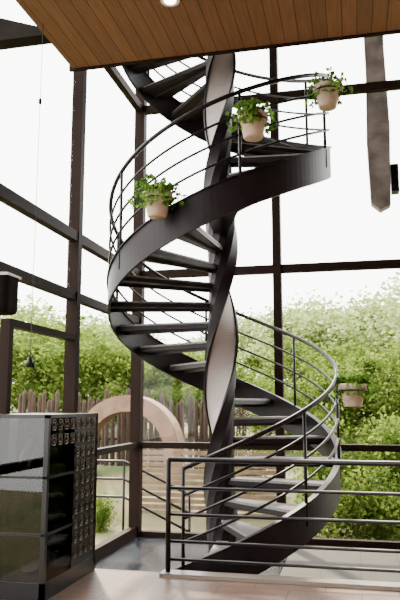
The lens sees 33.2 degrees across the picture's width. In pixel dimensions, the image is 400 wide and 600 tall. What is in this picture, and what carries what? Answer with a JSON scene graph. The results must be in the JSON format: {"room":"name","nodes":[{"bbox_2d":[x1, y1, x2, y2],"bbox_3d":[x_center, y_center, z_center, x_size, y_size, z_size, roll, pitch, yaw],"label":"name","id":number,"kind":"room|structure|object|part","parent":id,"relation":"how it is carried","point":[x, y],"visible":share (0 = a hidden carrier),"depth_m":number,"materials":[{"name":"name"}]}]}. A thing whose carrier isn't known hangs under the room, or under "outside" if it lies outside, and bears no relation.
{"room":"stairwell","nodes":[
{"label":"stairwell","id":0,"kind":"room"},
{"bbox_2d":[0,18,50,49],"bbox_3d":[-2.669,-0.043,7.479,1.900,6.900,0.200,-2,-9,13],"label":"roof beam","id":1,"kind":"structure","parent":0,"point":[13,34],"depth_m":7.75,"materials":[{"name":"black metal"}]},
{"bbox_2d":[15,0,399,67],"bbox_3d":[1.643,-3.462,2.134,8.220,0.300,8.800,-2,-9,13],"label":"ceiling","id":2,"kind":"structure","parent":0,"point":[86,33],"depth_m":6.42,"materials":[{"name":"brown wood"}]},
{"bbox_2d":[25,23,43,366],"bbox_3d":[-1.498,-1.026,6.146,0.090,3.270,0.090,-2,-9,13],"label":"pendant lamp","id":3,"kind":"object","parent":2,"relation":"hanging from","point":[29,363],"visible":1,"depth_m":6.07,"materials":[{"name":"black metal"}]},
{"bbox_3d":[-1.498,0.544,5.900,0.090,0.090,0.090,-2,-9,13],"label":"lamp shade","id":4,"kind":"part","parent":3,"relation":"part of","materials":[{"name":"black paint"}]},
{"bbox_2d":[161,0,178,6],"bbox_3d":[-0.270,-2.692,6.029,0.170,0.016,0.170,-2,-9,13],"label":"recessed light","id":5,"kind":"object","parent":2,"relation":"in","point":[169,3],"visible":1,"depth_m":6.05,"materials":[{"name":"grey plastic"}]},
{"bbox_2d":[69,30,399,71],"bbox_3d":[2.610,-2.858,6.405,8.260,0.470,0.040,-2,-9,13],"label":"trim","id":6,"kind":"structure","parent":2,"relation":"attached to","point":[383,33],"depth_m":6.86,"materials":[{"name":"brown metal"}]},
{"bbox_2d":[48,569,399,599],"bbox_3d":[1.482,2.081,1.329,8.560,0.600,8.850,-2,-9,13],"label":"floor","id":7,"kind":"structure","parent":0,"point":[100,584],"depth_m":5.63,"materials":[{"name":"wood"}]},
{"bbox_2d":[0,413,97,599],"bbox_3d":[-1.442,1.769,6.028,0.668,1.470,1.100,-2,-9,13],"label":"display cabinet","id":8,"kind":"object","parent":7,"relation":"on","point":[48,461],"visible":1,"depth_m":5.57,"materials":[{"name":"black metal"}]},
{"bbox_3d":[-1.434,1.722,6.017,0.612,1.320,1.052,-2,-9,13],"label":"glass","id":9,"kind":"part","parent":8,"relation":"part of","materials":[{"name":"clear glass"}]},
{"bbox_2d":[159,569,399,590],"bbox_3d":[3.135,2.401,5.408,7.160,0.030,0.159,-2,-9,13],"label":"trim","id":10,"kind":"structure","parent":7,"relation":"on","point":[327,582],"depth_m":5.91,"materials":[{"name":"stone"}]},
{"bbox_2d":[165,457,399,572],"bbox_3d":[3.124,1.875,5.493,7.063,1.034,0.048,-2,-9,13],"label":"guard railing","id":11,"kind":"object","parent":10,"relation":"on","point":[168,559],"visible":1,"depth_m":6.05,"materials":[{"name":"black metal"}]},
{"bbox_3d":[-0.296,2.008,6.265,0.046,1.010,0.048,-2,-9,13],"label":"post","id":12,"kind":"part","parent":11,"relation":"part of","materials":[{"name":"black metal"}]},
{"bbox_3d":[3.135,1.388,5.567,7.040,0.048,0.048,-2,-9,13],"label":"rail","id":13,"kind":"part","parent":11,"relation":"part of","materials":[{"name":"black metal"}]},
{"bbox_3d":[3.135,2.277,5.427,7.040,0.030,0.030,-2,-9,13],"label":"rail","id":14,"kind":"part","parent":11,"relation":"part of","materials":[{"name":"black metal"}]},
{"bbox_3d":[3.135,2.119,5.452,7.040,0.030,0.030,-2,-9,13],"label":"rail","id":15,"kind":"part","parent":11,"relation":"part of","materials":[{"name":"black metal"}]},
{"bbox_3d":[3.135,1.882,5.489,7.040,0.030,0.030,-2,-9,13],"label":"rail","id":16,"kind":"part","parent":11,"relation":"part of","materials":[{"name":"black metal"}]},
{"bbox_3d":[3.135,1.645,5.526,7.040,0.030,0.030,-2,-9,13],"label":"rail","id":17,"kind":"part","parent":11,"relation":"part of","materials":[{"name":"black metal"}]},
{"bbox_2d":[95,537,399,581],"bbox_3d":[2.861,3.185,7.249,8.560,0.250,3.500,-2,-9,13],"label":"floor","id":18,"kind":"structure","parent":0,"point":[301,556],"depth_m":8.28,"materials":[{"name":"grey stone"}]},
{"bbox_2d":[0,67,146,561],"bbox_3d":[-2.312,-1.758,4.612,0.160,9.200,12.320,-2,-9,13],"label":"frame","id":19,"kind":"object","parent":18,"relation":"on","point":[72,232],"visible":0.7,"depth_m":8.16,"materials":[{"name":"brown metal"}]},
{"bbox_2d":[0,271,21,315],"bbox_3d":[-1.760,-0.055,5.889,0.275,0.370,0.248,-2,-9,13],"label":"wall speaker","id":20,"kind":"object","parent":19,"relation":"attached to","point":[9,282],"visible":1,"depth_m":5.79,"materials":[{"name":"grey plastic"}]},
{"bbox_2d":[106,53,341,573],"bbox_3d":[0.254,-0.945,8.344,2.780,8.250,2.780,-2,-9,13],"label":"spiral staircase","id":21,"kind":"structure","parent":18,"relation":"on","point":[282,166],"depth_m":7.87,"materials":[{"name":"metal"}]},
{"bbox_3d":[-1.060,-0.269,8.592,0.033,1.150,0.033,-6,-11,35],"label":"post","id":22,"kind":"part","parent":21,"relation":"part of","materials":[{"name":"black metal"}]},
{"bbox_3d":[-0.898,-0.909,7.607,0.033,1.150,0.033,1,-9,-9],"label":"post","id":23,"kind":"part","parent":21,"relation":"part of","materials":[{"name":"black metal"}]},
{"bbox_2d":[127,173,186,219],"bbox_3d":[-0.450,-1.088,6.954,0.604,0.462,0.600,-2,-9,13],"label":"pothos","id":24,"kind":"object","parent":21,"relation":"hanging from","point":[157,198],"visible":0.99,"depth_m":6.87,"materials":[{"name":"plant"}]},
{"bbox_2d":[142,189,172,219],"bbox_3d":[-0.443,-0.983,6.960,0.320,0.255,0.320,-2,-9,13],"label":"pot","id":25,"kind":"object","parent":24,"relation":"on","point":[156,209],"depth_m":6.86,"materials":[{"name":"ceramic"}]},
{"bbox_3d":[-0.164,2.234,6.537,0.033,1.150,0.033,1,-9,-9],"label":"post","id":26,"kind":"part","parent":21,"relation":"part of","materials":[{"name":"black metal"}]},
{"bbox_3d":[0.086,0.573,9.473,0.033,1.150,0.033,1,-9,-9],"label":"post","id":27,"kind":"part","parent":21,"relation":"part of","materials":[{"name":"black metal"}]},
{"bbox_3d":[0.422,-1.663,7.091,0.033,1.150,0.033,-6,-11,35],"label":"post","id":28,"kind":"part","parent":21,"relation":"part of","materials":[{"name":"black metal"}]},
{"bbox_2d":[225,97,280,141],"bbox_3d":[0.551,-1.880,6.971,0.576,0.432,0.594,-2,-9,13],"label":"pothos","id":29,"kind":"object","parent":21,"relation":"hanging from","point":[252,120],"visible":1,"depth_m":6.85,"materials":[{"name":"plant"}]},
{"bbox_2d":[238,109,267,141],"bbox_3d":[0.551,-1.794,6.948,0.320,0.255,0.320,-2,-9,13],"label":"pot","id":30,"kind":"object","parent":29,"relation":"on","point":[253,131],"depth_m":6.85,"materials":[{"name":"ceramic"}]},
{"bbox_3d":[1.263,1.061,8.953,0.033,1.150,0.033,-6,-11,35],"label":"post","id":31,"kind":"part","parent":21,"relation":"part of","materials":[{"name":"black metal"}]},
{"bbox_3d":[1.075,1.711,6.830,0.033,1.150,0.033,1,-9,-9],"label":"post","id":32,"kind":"part","parent":21,"relation":"part of","materials":[{"name":"black metal"}]},
{"bbox_3d":[1.465,-2.469,9.210,0.033,1.150,0.033,1,-9,-9],"label":"post","id":33,"kind":"part","parent":21,"relation":"part of","materials":[{"name":"black metal"}]},
{"bbox_3d":[1.467,-2.114,7.905,0.033,1.150,0.033,1,-9,-9],"label":"post","id":34,"kind":"part","parent":21,"relation":"part of","materials":[{"name":"black metal"}]},
{"bbox_2d":[305,67,353,111],"bbox_3d":[1.450,-2.382,7.559,0.556,0.445,0.539,-2,-9,13],"label":"pothos","id":35,"kind":"object","parent":21,"relation":"hanging from","point":[327,92],"visible":0.99,"depth_m":7.47,"materials":[{"name":"plant"}]},
{"bbox_2d":[313,80,340,111],"bbox_3d":[1.436,-2.286,7.554,0.320,0.255,0.320,-2,-9,13],"label":"pot","id":36,"kind":"object","parent":35,"relation":"on","point":[326,101],"depth_m":7.46,"materials":[{"name":"ceramic"}]},
{"bbox_3d":[1.569,1.441,7.617,0.033,1.150,0.033,1,-9,-9],"label":"post","id":37,"kind":"part","parent":21,"relation":"part of","materials":[{"name":"black metal"}]},
{"bbox_2d":[329,370,382,406],"bbox_3d":[1.718,0.998,7.572,0.557,0.411,0.598,3,-9,-16],"label":"pothos","id":38,"kind":"object","parent":21,"relation":"hanging from","point":[352,390],"visible":0.99,"depth_m":7.47,"materials":[{"name":"plant"}]},
{"bbox_2d":[139,48,399,548],"bbox_3d":[3.234,-0.984,9.550,8.560,9.200,0.160,-2,-9,13],"label":"frame","id":39,"kind":"object","parent":18,"relation":"on","point":[277,269],"visible":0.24,"depth_m":9.81,"materials":[{"name":"brown metal"}]},
{"bbox_2d":[338,383,366,406],"bbox_3d":[1.720,1.073,7.549,0.320,0.255,0.320,-2,-9,13],"label":"pot","id":40,"kind":"object","parent":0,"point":[349,400],"depth_m":7.44,"materials":[{"name":"ceramic"}]},
{"bbox_2d":[364,36,399,212],"bbox_3d":[2.956,-3.443,11.043,0.470,4.080,0.250,-2,-9,13],"label":"timber post","id":41,"kind":"object","parent":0,"point":[383,175],"visible":0.92,"depth_m":10.86,"materials":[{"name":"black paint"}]},
{"label":"outside","id":42,"kind":"structure","parent":0,"visible":0},
{"bbox_2d":[10,383,399,544],"bbox_3d":[4.503,6.097,41.614,90.000,5.328,96.000,-2,-9,13],"label":"ground","id":43,"kind":"structure","parent":42,"point":[149,521],"depth_m":12.54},
{"bbox_2d":[10,329,48,413],"bbox_3d":[-5.925,2.284,18.726,4.099,3.941,4.008,-4,-10,22],"label":"tree","id":44,"kind":"object","parent":43,"relation":"on","point":[15,361],"visible":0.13,"depth_m":18.74,"materials":[{"name":"green plant"}]},
{"bbox_2d":[0,294,65,369],"bbox_3d":[-8.356,2.368,25.766,6.283,5.237,7.196,7,-11,-37],"label":"tree","id":45,"kind":"object","parent":43,"relation":"on","point":[19,312],"visible":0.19,"depth_m":25.83,"materials":[{"name":"green plant"}]},
{"bbox_2d":[11,302,113,412],"bbox_3d":[-4.884,2.218,20.463,4.721,4.375,4.616,-3,-9,16],"label":"tree","id":46,"kind":"object","parent":43,"relation":"on","point":[32,371],"visible":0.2,"depth_m":19.81,"materials":[{"name":"green plant"}]},
{"bbox_2d":[6,307,153,392],"bbox_3d":[-4.016,2.473,23.139,5.236,4.256,5.997,6,-11,-34],"label":"tree","id":47,"kind":"object","parent":43,"relation":"on","point":[109,330],"visible":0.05,"depth_m":22.88,"materials":[{"name":"green plant"}]},
{"bbox_2d":[11,314,153,441],"bbox_3d":[-3.514,2.269,18.543,4.099,3.833,4.008,-7,-11,36],"label":"tree","id":48,"kind":"object","parent":43,"relation":"on","point":[51,358],"visible":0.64,"depth_m":17.84,"materials":[{"name":"green plant"}]},
{"bbox_2d":[96,486,120,532],"bbox_3d":[-1.720,3.707,11.434,0.778,1.045,0.916,3,-10,-21],"label":"shrub","id":49,"kind":"object","parent":43,"relation":"on","point":[102,510],"visible":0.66,"depth_m":11.25,"materials":[{"name":"green plant"}]},
{"bbox_2d":[80,318,166,346],"bbox_3d":[-4.444,3.277,34.416,5.997,4.657,5.236,-5,-10,27],"label":"tree","id":50,"kind":"object","parent":43,"relation":"on","point":[87,318],"visible":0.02,"depth_m":33.93,"materials":[{"name":"green plant"}]},
{"bbox_2d":[82,340,177,441],"bbox_3d":[-2.077,2.596,18.863,3.340,3.145,3.416,7,-11,-36],"label":"tree","id":51,"kind":"object","parent":43,"relation":"on","point":[113,391],"visible":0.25,"depth_m":18.46,"materials":[{"name":"green plant"}]},
{"bbox_2d":[18,387,250,468],"bbox_3d":[-1.584,2.866,14.873,5.448,1.841,0.205,-2,-9,13],"label":"fence","id":52,"kind":"object","parent":43,"relation":"on","point":[53,406],"visible":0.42,"depth_m":14.79,"materials":[{"name":"brown wood"}]},
{"bbox_2d":[88,395,184,480],"bbox_3d":[-1.478,3.117,13.925,2.300,2.250,0.500,-2,-9,13],"label":"stone arch","id":53,"kind":"object","parent":43,"relation":"on","point":[169,429],"visible":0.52,"depth_m":13.74,"materials":[{"name":"stone"}]},
{"bbox_2d":[96,459,190,531],"bbox_3d":[-1.183,3.217,10.362,2.140,1.450,0.040,-2,-9,13],"label":"handrail","id":54,"kind":"object","parent":43,"relation":"on","point":[124,479],"visible":0.41,"depth_m":10.33,"materials":[{"name":"black metal"}]},
{"bbox_3d":[-1.183,3.227,10.361,0.037,1.430,0.037,1,-9,-9],"label":"post","id":55,"kind":"part","parent":54,"relation":"part of","materials":[{"name":"black metal"}]},
{"bbox_3d":[-1.179,3.290,10.350,2.108,0.518,0.040,-2,-9,13],"label":"rail","id":56,"kind":"part","parent":54,"relation":"part of","materials":[{"name":"black metal"}]},
{"bbox_3d":[-1.179,3.023,10.392,2.108,0.518,0.040,-2,-9,13],"label":"rail","id":57,"kind":"part","parent":54,"relation":"part of","materials":[{"name":"black metal"}]},
{"bbox_3d":[-1.179,2.756,10.433,2.108,0.518,0.040,-2,-9,13],"label":"rail","id":58,"kind":"part","parent":54,"relation":"part of","materials":[{"name":"black metal"}]},
{"bbox_3d":[-0.160,3.428,10.092,0.037,0.950,0.037,-6,-11,35],"label":"post","id":59,"kind":"part","parent":54,"relation":"part of","materials":[{"name":"black metal"}]},
{"bbox_2d":[119,360,199,429],"bbox_3d":[-1.202,2.792,19.634,3.230,2.822,3.158,-6,-11,32],"label":"tree","id":60,"kind":"object","parent":43,"relation":"on","point":[168,395],"visible":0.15,"depth_m":18.60,"materials":[{"name":"green plant"}]},
{"bbox_2d":[149,351,204,438],"bbox_3d":[-0.257,2.713,19.441,3.106,2.930,3.037,-8,-12,43],"label":"tree","id":61,"kind":"object","parent":43,"relation":"on","point":[195,394],"visible":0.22,"depth_m":18.67,"materials":[{"name":"green plant"}]},
{"bbox_2d":[166,335,243,392],"bbox_3d":[0.192,3.086,26.535,3.682,3.538,3.985,-5,-10,27],"label":"tree","id":62,"kind":"object","parent":43,"relation":"on","point":[198,339],"visible":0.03,"depth_m":26.43,"materials":[{"name":"green plant"}]},
{"bbox_2d":[142,449,276,516],"bbox_3d":[0.154,3.374,11.917,2.610,1.520,0.080,-2,-9,13],"label":"slatted screen","id":63,"kind":"object","parent":43,"relation":"on","point":[182,452],"visible":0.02,"depth_m":12.00,"materials":[{"name":"brown wood"}]},
{"bbox_2d":[170,356,256,436],"bbox_3d":[0.640,2.755,19.173,2.795,2.746,2.733,-2,-9,12],"label":"tree","id":64,"kind":"object","parent":43,"relation":"on","point":[238,373],"visible":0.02,"depth_m":19.29,"materials":[{"name":"green plant"}]},
{"bbox_2d":[194,307,270,376],"bbox_3d":[2.719,3.088,34.818,6.397,4.900,5.585,2,-9,-12],"label":"tree","id":65,"kind":"object","parent":43,"relation":"on","point":[244,341],"visible":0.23,"depth_m":33.59,"materials":[{"name":"green plant"}]},
{"bbox_2d":[234,427,275,494],"bbox_3d":[1.053,3.282,12.958,1.210,1.625,1.424,-3,-9,17],"label":"shrub","id":66,"kind":"object","parent":43,"relation":"on","point":[262,427],"visible":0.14,"depth_m":12.67,"materials":[{"name":"green plant"}]},
{"bbox_2d":[236,336,285,387],"bbox_3d":[2.975,3.116,27.243,3.682,3.560,3.985,3,-9,-17],"label":"tree","id":67,"kind":"object","parent":43,"relation":"on","point":[258,346],"visible":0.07,"depth_m":27.19,"materials":[{"name":"green plant"}]},
{"bbox_2d":[235,369,317,435],"bbox_3d":[1.595,2.767,16.353,2.484,2.136,2.429,3,-9,-17],"label":"tree","id":68,"kind":"object","parent":43,"relation":"on","point":[289,392],"visible":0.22,"depth_m":16.17,"materials":[{"name":"green plant"}]},
{"bbox_2d":[237,327,356,433],"bbox_3d":[2.775,2.502,19.855,3.644,3.381,3.727,-3,-9,16],"label":"tree","id":69,"kind":"object","parent":43,"relation":"on","point":[253,361],"visible":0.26,"depth_m":19.88,"materials":[{"name":"green plant"}]},
{"bbox_2d":[243,289,381,415],"bbox_3d":[3.962,2.200,23.955,6.397,4.827,5.585,8,-12,-42],"label":"tree","id":70,"kind":"object","parent":43,"relation":"on","point":[293,314],"visible":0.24,"depth_m":22.72,"materials":[{"name":"green plant"}]},
{"bbox_2d":[286,357,380,443],"bbox_3d":[3.045,2.590,16.057,2.609,2.424,2.551,4,-10,-25],"label":"tree","id":71,"kind":"object","parent":43,"relation":"on","point":[325,385],"visible":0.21,"depth_m":15.77,"materials":[{"name":"green plant"}]},
{"bbox_2d":[285,390,386,494],"bbox_3d":[2.446,2.985,12.387,2.047,2.640,1.905,-2,-9,11],"label":"shrub","id":72,"kind":"object","parent":43,"relation":"on","point":[324,470],"visible":0.18,"depth_m":12.22,"materials":[{"name":"green plant"}]},
{"bbox_2d":[294,456,384,539],"bbox_3d":[2.056,3.382,10.571,1.587,1.811,1.348,0,-9,0],"label":"shrub","id":73,"kind":"object","parent":43,"relation":"on","point":[343,509],"visible":0.47,"depth_m":10.42,"materials":[{"name":"green plant"}]},
{"bbox_2d":[284,333,397,437],"bbox_3d":[4.125,2.435,18.323,3.727,3.158,3.644,6,-11,-34],"label":"tree","id":74,"kind":"object","parent":43,"relation":"on","point":[340,358],"visible":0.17,"depth_m":18.11,"materials":[{"name":"green plant"}]},
{"bbox_2d":[284,285,398,358],"bbox_3d":[5.696,2.078,22.625,6.556,4.793,5.725,4,-10,-24],"label":"tree","id":75,"kind":"object","parent":43,"relation":"on","point":[374,329],"visible":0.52,"depth_m":21.39,"materials":[{"name":"green plant"}]},
{"bbox_2d":[311,360,399,454],"bbox_3d":[3.893,2.538,15.558,2.429,2.398,2.484,-6,-11,35],"label":"tree","id":76,"kind":"object","parent":43,"relation":"on","point":[376,396],"visible":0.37,"depth_m":15.18,"materials":[{"name":"green plant"}]},
{"bbox_2d":[329,334,399,432],"bbox_3d":[4.903,2.284,16.256,3.522,3.089,3.602,8,-12,-40],"label":"tree","id":77,"kind":"object","parent":43,"relation":"on","point":[366,365],"visible":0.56,"depth_m":15.73,"materials":[{"name":"green plant"}]},
{"bbox_2d":[337,436,399,540],"bbox_3d":[2.917,3.249,10.610,1.542,2.137,1.657,-2,-9,10],"label":"shrub","id":78,"kind":"object","parent":43,"relation":"on","point":[391,511],"visible":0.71,"depth_m":10.38,"materials":[{"name":"green plant"}]},
{"bbox_2d":[343,398,399,507],"bbox_3d":[3.472,3.005,12.307,1.815,2.438,2.136,-4,-10,22],"label":"shrub","id":79,"kind":"object","parent":43,"relation":"on","point":[390,438],"visible":0.52,"depth_m":12.20,"materials":[{"name":"green plant"}]},
{"bbox_2d":[357,269,399,356],"bbox_3d":[7.316,1.574,18.445,6.397,4.928,5.585,-5,-10,31],"label":"tree","id":80,"kind":"object","parent":43,"relation":"on","point":[392,302],"visible":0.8,"depth_m":18.21,"materials":[{"name":"green plant"}]}
]}

